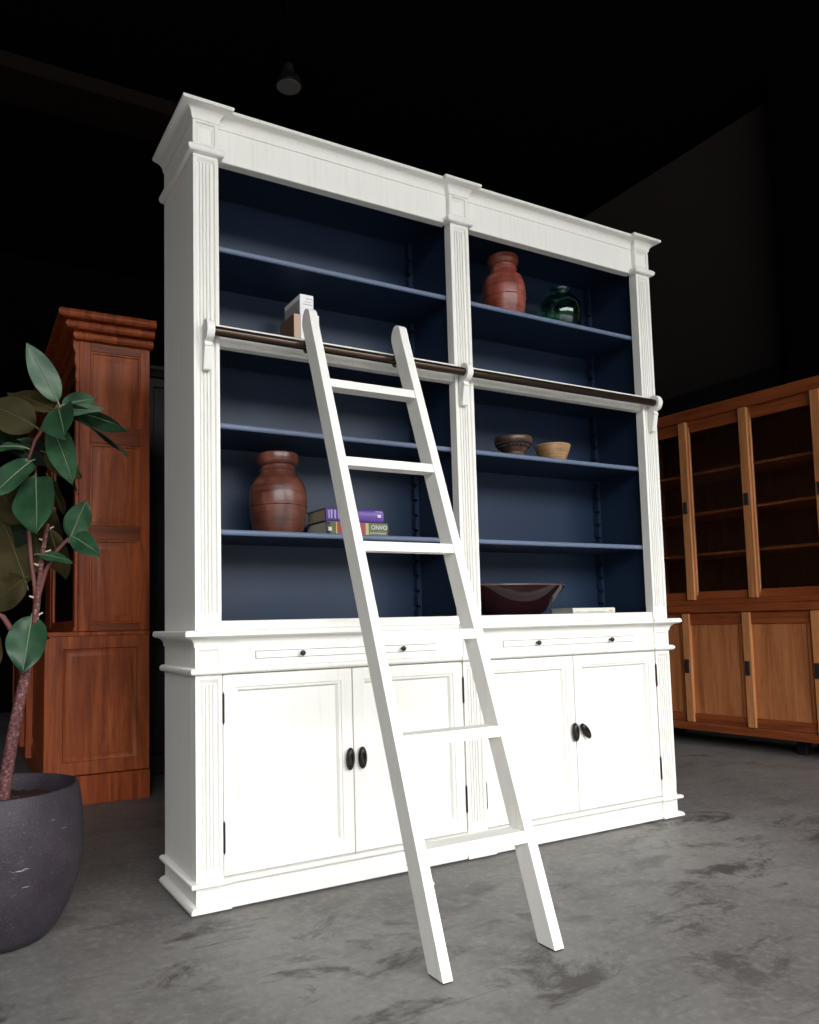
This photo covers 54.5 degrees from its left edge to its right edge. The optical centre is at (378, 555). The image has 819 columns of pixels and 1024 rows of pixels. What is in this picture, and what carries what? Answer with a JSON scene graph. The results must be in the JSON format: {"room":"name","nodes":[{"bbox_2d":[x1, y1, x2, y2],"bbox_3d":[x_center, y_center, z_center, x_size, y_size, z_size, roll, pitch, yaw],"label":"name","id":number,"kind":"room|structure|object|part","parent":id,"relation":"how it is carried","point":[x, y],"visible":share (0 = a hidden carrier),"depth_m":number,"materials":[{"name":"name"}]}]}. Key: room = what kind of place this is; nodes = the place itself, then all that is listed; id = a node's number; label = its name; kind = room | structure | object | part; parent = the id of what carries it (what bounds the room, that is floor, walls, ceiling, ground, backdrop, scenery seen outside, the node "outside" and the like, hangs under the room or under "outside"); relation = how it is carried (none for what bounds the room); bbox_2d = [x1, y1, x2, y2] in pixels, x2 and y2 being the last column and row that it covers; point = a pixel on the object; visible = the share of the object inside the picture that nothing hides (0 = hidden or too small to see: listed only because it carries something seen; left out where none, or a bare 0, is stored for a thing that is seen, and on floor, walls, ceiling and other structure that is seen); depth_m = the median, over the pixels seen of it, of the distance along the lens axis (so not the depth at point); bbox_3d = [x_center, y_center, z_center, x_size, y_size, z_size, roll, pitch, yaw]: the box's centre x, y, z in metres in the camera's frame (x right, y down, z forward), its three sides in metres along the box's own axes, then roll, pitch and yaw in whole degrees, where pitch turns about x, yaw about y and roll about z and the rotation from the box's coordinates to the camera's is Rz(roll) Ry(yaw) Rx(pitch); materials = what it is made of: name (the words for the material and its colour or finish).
{"room":"furniture showroom","nodes":[
{"label":"furniture showroom","id":0,"kind":"room"},
{"bbox_2d":[0,252,163,712],"bbox_3d":[-3.861,-0.831,8.927,9.800,5.050,0.300,1,-5,-29],"label":"wall","id":1,"kind":"structure","parent":0,"point":[32,291],"depth_m":8.96,"materials":[{"name":"black paint"}]},
{"bbox_2d":[0,712,818,1023],"bbox_3d":[-0.700,1.213,3.252,10.400,0.120,12.900,1,-5,-29],"label":"floor","id":2,"kind":"structure","parent":0,"point":[708,914],"depth_m":2.20,"materials":[{"name":"concrete"}]},
{"bbox_2d":[0,343,128,953],"bbox_3d":[-1.044,0.243,2.268,0.530,1.665,0.578,1,-5,-29],"label":"rubber plant","id":3,"kind":"object","parent":2,"relation":"on","point":[42,818],"visible":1,"depth_m":2.21,"materials":[{"name":"green plant"}]},
{"bbox_3d":[-0.997,0.313,2.234,0.185,0.801,0.038,-3,-5,23],"label":"stem","id":4,"kind":"part","parent":3,"relation":"part of","materials":[{"name":"brown plant"}]},
{"bbox_3d":[-1.084,0.868,2.249,0.467,0.420,0.467,1,-5,-29],"label":"planter","id":5,"kind":"part","parent":3,"relation":"part of","materials":[{"name":"grey ceramic"}]},
{"bbox_2d":[12,306,156,804],"bbox_3d":[-2.004,0.107,5.122,0.542,2.458,2.727,1,-5,-28],"label":"tall cabinet","id":6,"kind":"object","parent":2,"relation":"on","point":[86,714],"visible":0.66,"depth_m":4.06,"materials":[{"name":"brown wood"}]},
{"bbox_3d":[-2.558,0.912,5.650,0.020,0.660,1.137,1,-5,-28],"label":"door","id":7,"kind":"part","parent":6,"relation":"part of","materials":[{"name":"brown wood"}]},
{"bbox_3d":[-2.711,-0.145,6.269,0.021,1.475,0.085,1,-5,-28],"label":"door frame","id":8,"kind":"part","parent":6,"relation":"part of","materials":[{"name":"brown wood"}]},
{"bbox_3d":[-1.883,0.788,4.371,0.020,0.660,1.147,1,-5,-28],"label":"door","id":9,"kind":"part","parent":6,"relation":"part of","materials":[{"name":"brown wood"}]},
{"bbox_3d":[-2.462,-0.180,5.795,0.004,1.365,0.997,1,-5,-28],"label":"pane","id":10,"kind":"part","parent":6,"relation":"part of","materials":[{"name":"clear glass"}]},
{"bbox_3d":[-2.478,-0.890,5.855,0.021,0.070,0.997,1,-5,-28],"label":"door frame","id":11,"kind":"part","parent":6,"relation":"part of","materials":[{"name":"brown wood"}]},
{"bbox_3d":[-2.132,-0.251,5.166,0.027,1.485,0.304,1,-5,-28],"label":"post","id":12,"kind":"part","parent":6,"relation":"part of","materials":[{"name":"brown wood"}]},
{"bbox_3d":[-2.038,-0.268,4.994,0.021,1.475,0.085,1,-5,-28],"label":"door frame","id":13,"kind":"part","parent":6,"relation":"part of","materials":[{"name":"brown wood"}]},
{"bbox_3d":[-1.769,0.396,4.457,0.021,0.050,1.007,1,-5,-28],"label":"door frame","id":14,"kind":"part","parent":6,"relation":"part of","materials":[{"name":"brown wood"}]},
{"bbox_3d":[-2.110,0.477,5.102,0.032,0.022,2.600,1,-5,-28],"label":"rail","id":15,"kind":"part","parent":6,"relation":"part of","materials":[{"name":"brown wood"}]},
{"bbox_3d":[-1.803,-1.013,4.575,0.021,0.070,1.007,1,-5,-28],"label":"door frame","id":16,"kind":"part","parent":6,"relation":"part of","materials":[{"name":"brown wood"}]},
{"bbox_3d":[-1.786,-0.304,4.516,0.004,1.365,1.007,1,-5,-28],"label":"pane","id":17,"kind":"part","parent":6,"relation":"part of","materials":[{"name":"clear glass"}]},
{"bbox_3d":[-1.539,-0.359,4.049,0.021,1.475,0.065,1,-5,-28],"label":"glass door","id":18,"kind":"part","parent":6,"relation":"part of","materials":[{"name":"brown wood"}]},
{"bbox_3d":[-2.003,-1.055,5.234,0.477,0.123,2.727,1,-5,-28],"label":"crown","id":19,"kind":"part","parent":6,"relation":"part of","materials":[{"name":"brown wood"}]},
{"bbox_2d":[47,630,149,636],"bbox_3d":[-2.008,0.502,5.150,0.494,0.024,2.606,1,-5,-28],"label":"countertop","id":20,"kind":"structure","parent":6,"relation":"on","point":[125,632],"depth_m":4.00,"materials":[{"name":"brown wood"}]},
{"bbox_3d":[-1.343,0.362,4.041,0.249,0.038,0.023,1,-5,-28],"label":"rail","id":21,"kind":"part","parent":6,"relation":"part of","materials":[{"name":"red wood"}]},
{"bbox_3d":[-1.347,0.132,4.059,0.255,0.430,0.015,1,-5,-28],"label":"panel","id":22,"kind":"part","parent":6,"relation":"part of","materials":[{"name":"brown wood"}]},
{"bbox_3d":[-1.366,-0.619,4.123,0.249,0.098,0.023,1,-5,-28],"label":"rail","id":23,"kind":"part","parent":6,"relation":"part of","materials":[{"name":"red wood"}]},
{"bbox_3d":[-1.354,-0.117,4.081,0.249,0.076,0.023,1,-5,-28],"label":"rail","id":24,"kind":"part","parent":6,"relation":"part of","materials":[{"name":"red wood"}]},
{"bbox_3d":[-1.359,-0.363,4.100,0.255,0.423,0.015,1,-5,-28],"label":"panel","id":25,"kind":"part","parent":6,"relation":"part of","materials":[{"name":"brown wood"}]},
{"bbox_3d":[-1.377,-1.079,4.162,0.249,0.058,0.023,1,-5,-28],"label":"rail","id":26,"kind":"part","parent":6,"relation":"part of","materials":[{"name":"red wood"}]},
{"bbox_3d":[-1.371,-0.859,4.142,0.255,0.390,0.015,1,-5,-28],"label":"panel","id":27,"kind":"part","parent":6,"relation":"part of","materials":[{"name":"brown wood"}]},
{"bbox_2d":[149,365,164,775],"bbox_3d":[-0.998,0.094,5.147,1.184,2.440,0.452,1,-5,-29],"label":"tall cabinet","id":28,"kind":"object","parent":2,"relation":"on","point":[157,416],"visible":0.06,"depth_m":4.74,"materials":[{"name":"black wood"}]},
{"bbox_3d":[-1.234,0.016,4.810,0.365,0.890,0.022,1,-5,-29],"label":"panel","id":29,"kind":"part","parent":28,"relation":"part of","materials":[{"name":"black wood"}]},
{"bbox_3d":[-1.215,0.813,4.743,0.365,0.690,0.022,1,-5,-29],"label":"panel","id":30,"kind":"part","parent":28,"relation":"part of","materials":[{"name":"black wood"}]},
{"bbox_3d":[-1.027,-1.091,5.246,1.184,0.060,0.452,1,-5,-29],"label":"cornice","id":31,"kind":"part","parent":28,"relation":"part of","materials":[{"name":"black wood"}]},
{"bbox_3d":[-1.252,-0.756,4.874,0.365,0.640,0.022,1,-5,-29],"label":"panel","id":32,"kind":"part","parent":28,"relation":"part of","materials":[{"name":"black wood"}]},
{"bbox_2d":[152,93,684,916],"bbox_3d":[0.265,-0.165,3.126,2.186,2.559,0.426,1,-5,-29],"label":"bookcase","id":33,"kind":"object","parent":2,"relation":"on","point":[278,783],"visible":0.94,"depth_m":3.01,"materials":[{"name":"white paint"}]},
{"bbox_3d":[-0.672,-0.579,2.694,0.026,1.664,0.322,1,-5,-29],"label":"panel","id":34,"kind":"part","parent":33,"relation":"part of","materials":[{"name":"white paint"}]},
{"bbox_2d":[248,451,307,531],"bbox_3d":[-0.356,-0.214,2.808,0.208,0.289,0.208,1,-5,-29],"label":"wooden pot","id":35,"kind":"object","parent":33,"relation":"on","point":[277,496],"visible":0.96,"depth_m":2.73,"materials":[{"name":"brown wood"}]},
{"bbox_3d":[-0.288,0.681,2.576,0.452,0.610,0.027,1,-5,-29],"label":"door","id":36,"kind":"part","parent":33,"relation":"part of","materials":[{"name":"white paint"}]},
{"bbox_2d":[280,313,300,338],"bbox_3d":[-0.320,-0.789,2.867,0.024,0.125,0.131,1,-5,-29],"label":"book","id":37,"kind":"object","parent":33,"relation":"on","point":[290,327],"visible":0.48,"depth_m":2.82,"materials":[{"name":"beige paper"}]},
{"bbox_2d":[300,315,304,338],"bbox_3d":[-0.294,-0.788,2.887,0.034,0.124,0.130,1,-5,-29],"label":"book","id":38,"kind":"object","parent":33,"relation":"on","point":[301,317],"visible":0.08,"depth_m":2.83,"materials":[{"name":"paper"}]},
{"bbox_2d":[285,294,312,320],"bbox_3d":[-0.292,-0.890,2.904,0.053,0.079,0.141,1,-5,-29],"label":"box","id":39,"kind":"object","parent":38,"relation":"on","point":[302,302],"visible":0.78,"depth_m":2.85,"materials":[{"name":"white cardboard"}]},
{"bbox_3d":[-0.214,-0.711,2.960,0.980,0.021,0.299,1,-5,-29],"label":"fixed shelf","id":40,"kind":"part","parent":33,"relation":"part of","materials":[{"name":"blue paint"}]},
{"bbox_3d":[-0.200,-0.055,2.907,0.978,0.019,0.291,1,-5,-29],"label":"shelf","id":41,"kind":"part","parent":33,"relation":"part of","materials":[{"name":"blue paint"}]},
{"bbox_3d":[-0.222,-0.999,2.986,0.978,0.019,0.291,1,-5,-29],"label":"shelf","id":42,"kind":"part","parent":33,"relation":"part of","materials":[{"name":"blue paint"}]},
{"bbox_3d":[-0.208,-0.404,2.936,0.978,0.019,0.291,1,-5,-29],"label":"shelf","id":43,"kind":"part","parent":33,"relation":"part of","materials":[{"name":"blue paint"}]},
{"bbox_3d":[-0.124,-0.704,2.813,0.924,0.067,0.043,1,-5,-29],"label":"shelf rail","id":44,"kind":"part","parent":33,"relation":"part of","materials":[{"name":"white paint"}]},
{"bbox_3d":[-0.104,0.231,2.739,0.924,0.031,0.042,1,-5,-29],"label":"sill","id":45,"kind":"part","parent":33,"relation":"part of","materials":[{"name":"white paint"}]},
{"bbox_2d":[256,644,435,657],"bbox_3d":[-0.090,0.323,2.703,0.688,0.022,0.042,1,-5,-29],"label":"drawer","id":46,"kind":"object","parent":33,"relation":"on","point":[285,650],"depth_m":2.68,"materials":[{"name":"wood"}]},
{"bbox_2d":[306,521,388,535],"bbox_3d":[-0.115,-0.090,2.926,0.252,0.050,0.171,1,-5,-29],"label":"book","id":47,"kind":"object","parent":33,"relation":"on","point":[334,527],"visible":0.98,"depth_m":2.87,"materials":[{"name":"paper"}]},
{"bbox_2d":[307,507,383,525],"bbox_3d":[-0.124,-0.138,2.925,0.233,0.046,0.167,1,-5,-29],"label":"book","id":48,"kind":"object","parent":47,"relation":"on","point":[324,514],"visible":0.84,"depth_m":2.87,"materials":[{"name":"paper"}]},
{"bbox_3d":[-0.096,0.679,2.658,0.031,0.074,0.030,1,-5,-29],"label":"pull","id":49,"kind":"part","parent":33,"relation":"part of","materials":[{"name":"metal"}]},
{"bbox_3d":[-0.056,0.680,2.681,0.031,0.074,0.030,1,-5,-29],"label":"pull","id":50,"kind":"part","parent":33,"relation":"part of","materials":[{"name":"metal"}]},
{"bbox_3d":[0.230,-1.413,3.239,2.186,0.051,0.405,1,-5,-29],"label":"crown molding","id":51,"kind":"part","parent":33,"relation":"part of","materials":[{"name":"white paint"}]},
{"bbox_3d":[0.109,0.691,2.801,0.454,0.610,0.027,1,-5,-29],"label":"door","id":52,"kind":"part","parent":33,"relation":"part of","materials":[{"name":"white paint"}]},
{"bbox_3d":[0.156,-0.544,3.335,2.046,1.655,0.016,1,-5,-29],"label":"panel","id":53,"kind":"part","parent":33,"relation":"part of","materials":[{"name":"blue paint"}]},
{"bbox_3d":[0.271,0.292,3.097,2.184,0.052,0.404,1,-5,-29],"label":"waist cornice","id":54,"kind":"part","parent":33,"relation":"part of","materials":[{"name":"white paint"}]},
{"bbox_3d":[0.285,1.095,3.039,2.140,0.020,0.382,1,-5,-29],"label":"molding","id":55,"kind":"part","parent":33,"relation":"part of","materials":[{"name":"white paint"}]},
{"bbox_3d":[0.342,-0.693,3.007,2.008,0.031,0.031,1,-5,-29],"label":"ladder rail","id":56,"kind":"part","parent":33,"relation":"part of","materials":[{"name":"brown metal"}]},
{"bbox_2d":[482,251,525,312],"bbox_3d":[0.535,-1.137,3.404,0.187,0.288,0.187,1,-5,-29],"label":"wooden pot","id":57,"kind":"object","parent":33,"relation":"on","point":[504,287],"visible":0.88,"depth_m":3.33,"materials":[{"name":"red wood"}]},
{"bbox_2d":[494,434,531,454],"bbox_3d":[0.562,-0.445,3.317,0.159,0.090,0.159,1,-5,-29],"label":"bowl","id":58,"kind":"object","parent":33,"relation":"on","point":[512,443],"visible":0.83,"depth_m":3.27,"materials":[{"name":"brown wood"}]},
{"bbox_2d":[480,583,565,614],"bbox_3d":[0.558,0.185,3.305,0.528,0.127,0.285,1,-5,-29],"label":"bowl","id":59,"kind":"object","parent":33,"relation":"on","point":[500,598],"visible":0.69,"depth_m":3.19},
{"bbox_3d":[0.584,0.702,3.069,0.450,0.610,0.027,1,-5,-29],"label":"door","id":60,"kind":"part","parent":33,"relation":"part of","materials":[{"name":"white paint"}]},
{"bbox_3d":[0.673,-0.690,3.462,0.980,0.021,0.299,1,-5,-29],"label":"fixed shelf","id":61,"kind":"part","parent":33,"relation":"part of","materials":[{"name":"blue paint"}]},
{"bbox_3d":[0.666,-0.979,3.488,0.978,0.019,0.291,1,-5,-29],"label":"shelf","id":62,"kind":"part","parent":33,"relation":"part of","materials":[{"name":"blue paint"}]},
{"bbox_2d":[534,442,570,458],"bbox_3d":[0.751,-0.435,3.431,0.156,0.079,0.156,1,-5,-29],"label":"wooden bowl","id":63,"kind":"object","parent":33,"relation":"on","point":[559,450],"visible":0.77,"depth_m":3.37,"materials":[{"name":"beige wood"}]},
{"bbox_3d":[0.753,-0.683,3.309,0.924,0.067,0.043,1,-5,-29],"label":"shelf rail","id":64,"kind":"part","parent":33,"relation":"part of","materials":[{"name":"white paint"}]},
{"bbox_3d":[0.680,-0.383,3.438,0.978,0.019,0.291,1,-5,-29],"label":"shelf","id":65,"kind":"part","parent":33,"relation":"part of","materials":[{"name":"blue paint"}]},
{"bbox_2d":[538,286,581,324],"bbox_3d":[0.812,-1.088,3.562,0.194,0.204,0.194,1,-5,-29],"label":"glass jar","id":66,"kind":"object","parent":33,"relation":"on","point":[560,304],"visible":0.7,"depth_m":3.48,"materials":[{"name":"green glass"}]},
{"bbox_3d":[0.688,-0.034,3.409,0.978,0.019,0.291,1,-5,-29],"label":"shelf","id":67,"kind":"part","parent":33,"relation":"part of","materials":[{"name":"blue paint"}]},
{"bbox_3d":[0.773,0.251,3.235,0.924,0.031,0.042,1,-5,-29],"label":"sill","id":68,"kind":"part","parent":33,"relation":"part of","materials":[{"name":"white paint"}]},
{"bbox_2d":[503,636,633,646],"bbox_3d":[0.781,0.343,3.196,0.698,0.022,0.042,1,-5,-29],"label":"drawer","id":69,"kind":"object","parent":33,"relation":"on","point":[508,641],"depth_m":3.19,"materials":[{"name":"wood"}]},
{"bbox_3d":[0.780,0.700,3.154,0.031,0.074,0.030,1,-5,-29],"label":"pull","id":70,"kind":"part","parent":33,"relation":"part of","materials":[{"name":"metal"}]},
{"bbox_2d":[552,607,614,613],"bbox_3d":[0.897,0.243,3.487,0.246,0.026,0.137,1,-5,-29],"label":"book","id":71,"kind":"object","parent":33,"relation":"on","point":[606,609],"visible":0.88,"depth_m":3.43,"materials":[{"name":"paper"}]},
{"bbox_3d":[0.827,0.701,3.180,0.050,0.063,0.030,1,-5,-29],"label":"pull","id":72,"kind":"part","parent":33,"relation":"part of","materials":[{"name":"metal"}]},
{"bbox_3d":[0.986,0.711,3.296,0.466,0.610,0.027,1,-5,-29],"label":"door","id":73,"kind":"part","parent":33,"relation":"part of","materials":[{"name":"white paint"}]},
{"bbox_2d":[302,309,563,984],"bbox_3d":[0.106,0.103,2.385,0.382,1.909,0.763,1,-5,-29],"label":"library ladder","id":74,"kind":"object","parent":2,"relation":"on","point":[520,833],"visible":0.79,"depth_m":2.28,"materials":[{"name":"white paint"}]},
{"bbox_2d":[657,375,818,754],"bbox_3d":[2.617,0.090,4.915,0.481,2.236,2.287,2,-6,-34],"label":"tall cabinet","id":75,"kind":"object","parent":2,"relation":"on","point":[739,476],"visible":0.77,"depth_m":4.99,"materials":[{"name":"brown wood"}]},
{"bbox_3d":[1.948,-0.824,5.582,0.018,0.041,0.390,2,-6,-34],"label":"door rail","id":76,"kind":"part","parent":75,"relation":"part of","materials":[{"name":"red wood"}]},
{"bbox_3d":[1.964,-0.271,5.533,0.003,1.080,0.372,2,-6,-34],"label":"pane","id":77,"kind":"part","parent":75,"relation":"part of","materials":[{"name":"clear glass"}]},
{"bbox_3d":[1.957,0.445,5.519,0.026,0.071,0.378,2,-6,-34],"label":"door rail","id":78,"kind":"part","parent":75,"relation":"part of","materials":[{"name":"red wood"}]},
{"bbox_3d":[1.975,0.288,5.489,0.018,0.052,0.390,2,-6,-34],"label":"door rail","id":79,"kind":"part","parent":75,"relation":"part of","materials":[{"name":"red wood"}]},
{"bbox_3d":[2.201,1.247,5.823,0.060,0.102,0.060,2,-6,-34],"label":"leg","id":80,"kind":"part","parent":75,"relation":"part of","materials":[{"name":"black wood"}]},
{"bbox_3d":[1.973,1.089,5.465,0.026,0.060,0.378,2,-6,-34],"label":"door rail","id":81,"kind":"part","parent":75,"relation":"part of","materials":[{"name":"red wood"}]},
{"bbox_3d":[2.060,-0.319,5.341,0.007,0.078,0.030,2,-6,-34],"label":"recessed pull","id":82,"kind":"part","parent":75,"relation":"part of","materials":[{"name":"black metal"}]},
{"bbox_3d":[2.057,0.737,5.302,0.007,0.090,0.032,2,-6,-34],"label":"recessed pull","id":83,"kind":"part","parent":75,"relation":"part of","materials":[{"name":"black metal"}]},
{"bbox_3d":[2.076,-0.302,5.346,0.030,1.200,0.056,2,-6,-34],"label":"door","id":84,"kind":"part","parent":75,"relation":"part of","materials":[{"name":"brown wood"}]},
{"bbox_3d":[2.078,0.745,5.310,0.042,0.713,0.052,2,-6,-34],"label":"door","id":85,"kind":"part","parent":75,"relation":"part of","materials":[{"name":"brown wood"}]},
{"bbox_3d":[2.194,-0.860,5.218,0.018,0.041,0.380,2,-6,-34],"label":"door rail","id":86,"kind":"part","parent":75,"relation":"part of","materials":[{"name":"red wood"}]},
{"bbox_3d":[2.197,0.410,5.164,0.026,0.071,0.378,2,-6,-34],"label":"door rail","id":87,"kind":"part","parent":75,"relation":"part of","materials":[{"name":"red wood"}]},
{"bbox_3d":[2.210,-0.307,5.168,0.003,1.080,0.361,2,-6,-34],"label":"pane","id":88,"kind":"part","parent":75,"relation":"part of","materials":[{"name":"clear glass"}]},
{"bbox_3d":[2.212,1.053,5.110,0.026,0.060,0.378,2,-6,-34],"label":"door rail","id":89,"kind":"part","parent":75,"relation":"part of","materials":[{"name":"red wood"}]},
{"bbox_3d":[2.221,0.252,5.125,0.018,0.052,0.380,2,-6,-34],"label":"door rail","id":90,"kind":"part","parent":75,"relation":"part of","materials":[{"name":"red wood"}]},
{"bbox_2d":[666,595,818,613],"bbox_3d":[2.627,0.293,4.902,0.470,0.085,2.287,2,-6,-34],"label":"countertop","id":91,"kind":"structure","parent":75,"relation":"on","point":[809,602],"depth_m":4.97,"materials":[{"name":"red wood"}]},
{"bbox_3d":[2.302,-0.355,4.981,0.007,0.078,0.030,2,-6,-34],"label":"recessed pull","id":92,"kind":"part","parent":75,"relation":"part of","materials":[{"name":"black metal"}]},
{"bbox_3d":[2.650,1.079,4.838,0.460,0.052,2.275,2,-6,-34],"label":"rail","id":93,"kind":"part","parent":75,"relation":"part of","materials":[{"name":"red wood"}]},
{"bbox_3d":[2.319,-0.338,4.985,0.030,1.200,0.056,2,-6,-34],"label":"door","id":94,"kind":"part","parent":75,"relation":"part of","materials":[{"name":"brown wood"}]},
{"bbox_3d":[2.296,0.701,4.946,0.007,0.090,0.032,2,-6,-34],"label":"recessed pull","id":95,"kind":"part","parent":75,"relation":"part of","materials":[{"name":"black metal"}]},
{"bbox_3d":[2.317,0.710,4.955,0.042,0.713,0.052,2,-6,-34],"label":"door","id":96,"kind":"part","parent":75,"relation":"part of","materials":[{"name":"brown wood"}]},
{"bbox_3d":[2.442,-0.897,4.850,0.018,0.041,0.398,2,-6,-34],"label":"door rail","id":97,"kind":"part","parent":75,"relation":"part of","materials":[{"name":"red wood"}]},
{"bbox_3d":[2.436,0.374,4.808,0.026,0.071,0.378,2,-6,-34],"label":"door rail","id":98,"kind":"part","parent":75,"relation":"part of","materials":[{"name":"red wood"}]},
{"bbox_3d":[2.458,-0.344,4.801,0.004,1.080,0.379,2,-6,-34],"label":"pane","id":99,"kind":"part","parent":75,"relation":"part of","materials":[{"name":"clear glass"}]},
{"bbox_3d":[2.451,1.017,4.755,0.026,0.060,0.378,2,-6,-34],"label":"door rail","id":100,"kind":"part","parent":75,"relation":"part of","materials":[{"name":"red wood"}]},
{"bbox_3d":[2.469,0.215,4.757,0.018,0.052,0.398,2,-6,-34],"label":"door rail","id":101,"kind":"part","parent":75,"relation":"part of","materials":[{"name":"red wood"}]},
{"bbox_3d":[2.583,1.155,4.826,0.060,0.102,0.060,2,-6,-34],"label":"leg","id":102,"kind":"part","parent":75,"relation":"part of","materials":[{"name":"black wood"}]},
{"bbox_3d":[2.571,-0.376,4.610,0.030,1.200,0.056,2,-6,-34],"label":"door","id":103,"kind":"part","parent":75,"relation":"part of","materials":[{"name":"brown wood"}]},
{"bbox_3d":[2.557,0.674,4.599,0.042,0.713,0.052,2,-6,-34],"label":"door","id":104,"kind":"part","parent":75,"relation":"part of","materials":[{"name":"brown wood"}]},
{"bbox_3d":[2.536,0.665,4.591,0.007,0.090,0.032,2,-6,-34],"label":"recessed pull","id":105,"kind":"part","parent":75,"relation":"part of","materials":[{"name":"black metal"}]},
{"bbox_2d":[0,0,818,282],"bbox_3d":[-0.751,-3.990,3.557,10.400,0.200,13.200,1,-5,-29],"label":"ceiling","id":106,"kind":"structure","parent":0,"point":[563,106],"depth_m":6.23,"materials":[{"name":"black paint"}]},
{"bbox_2d":[275,0,302,95],"bbox_3d":[-0.602,-3.422,5.282,0.184,0.650,0.184,1,-5,-29],"label":"pendant lamp","id":107,"kind":"object","parent":106,"relation":"hanging from","point":[288,83],"visible":1,"depth_m":5.24,"materials":[{"name":"black metal"}]},
{"bbox_3d":[-0.604,-3.497,5.289,0.011,0.500,0.011,3,-6,-40],"label":"cord","id":108,"kind":"part","parent":107,"relation":"part of","materials":[{"name":"black"}]},
{"bbox_3d":[-0.596,-3.176,5.262,0.184,0.155,0.184,1,-5,-29],"label":"lamp shade","id":109,"kind":"part","parent":107,"relation":"part of","materials":[{"name":"black paint"}]},
{"bbox_2d":[582,100,786,400],"bbox_3d":[3.707,-1.272,5.823,0.300,5.050,13.200,1,-5,-29],"label":"wall","id":110,"kind":"structure","parent":0,"point":[716,303],"depth_m":6.96,"materials":[{"name":"black paint"}]},
{"bbox_2d":[657,362,787,417],"bbox_3d":[3.506,-1.302,5.712,0.160,0.500,12.600,1,-5,-29],"label":"trim","id":111,"kind":"structure","parent":110,"relation":"attached to","point":[776,375],"depth_m":6.60,"materials":[{"name":"black paint"}]},
{"bbox_2d":[767,41,818,382],"bbox_3d":[3.370,-1.265,5.809,0.300,5.050,0.610,1,-5,-29],"label":"wall","id":112,"kind":"structure","parent":110,"relation":"attached to","point":[793,87],"depth_m":5.96,"materials":[{"name":"black paint"}]},
{"bbox_3d":[-5.083,-1.477,0.853,0.300,5.050,13.200,1,-5,-29],"label":"wall","id":113,"kind":"structure","parent":0,"visible":0},
{"bbox_2d":[0,49,177,143],"bbox_3d":[-2.506,-2.424,3.649,6.900,0.080,0.310,1,-5,-29],"label":"ceiling beam","id":114,"kind":"structure","parent":113,"relation":"attached to","point":[26,82],"depth_m":4.13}
]}

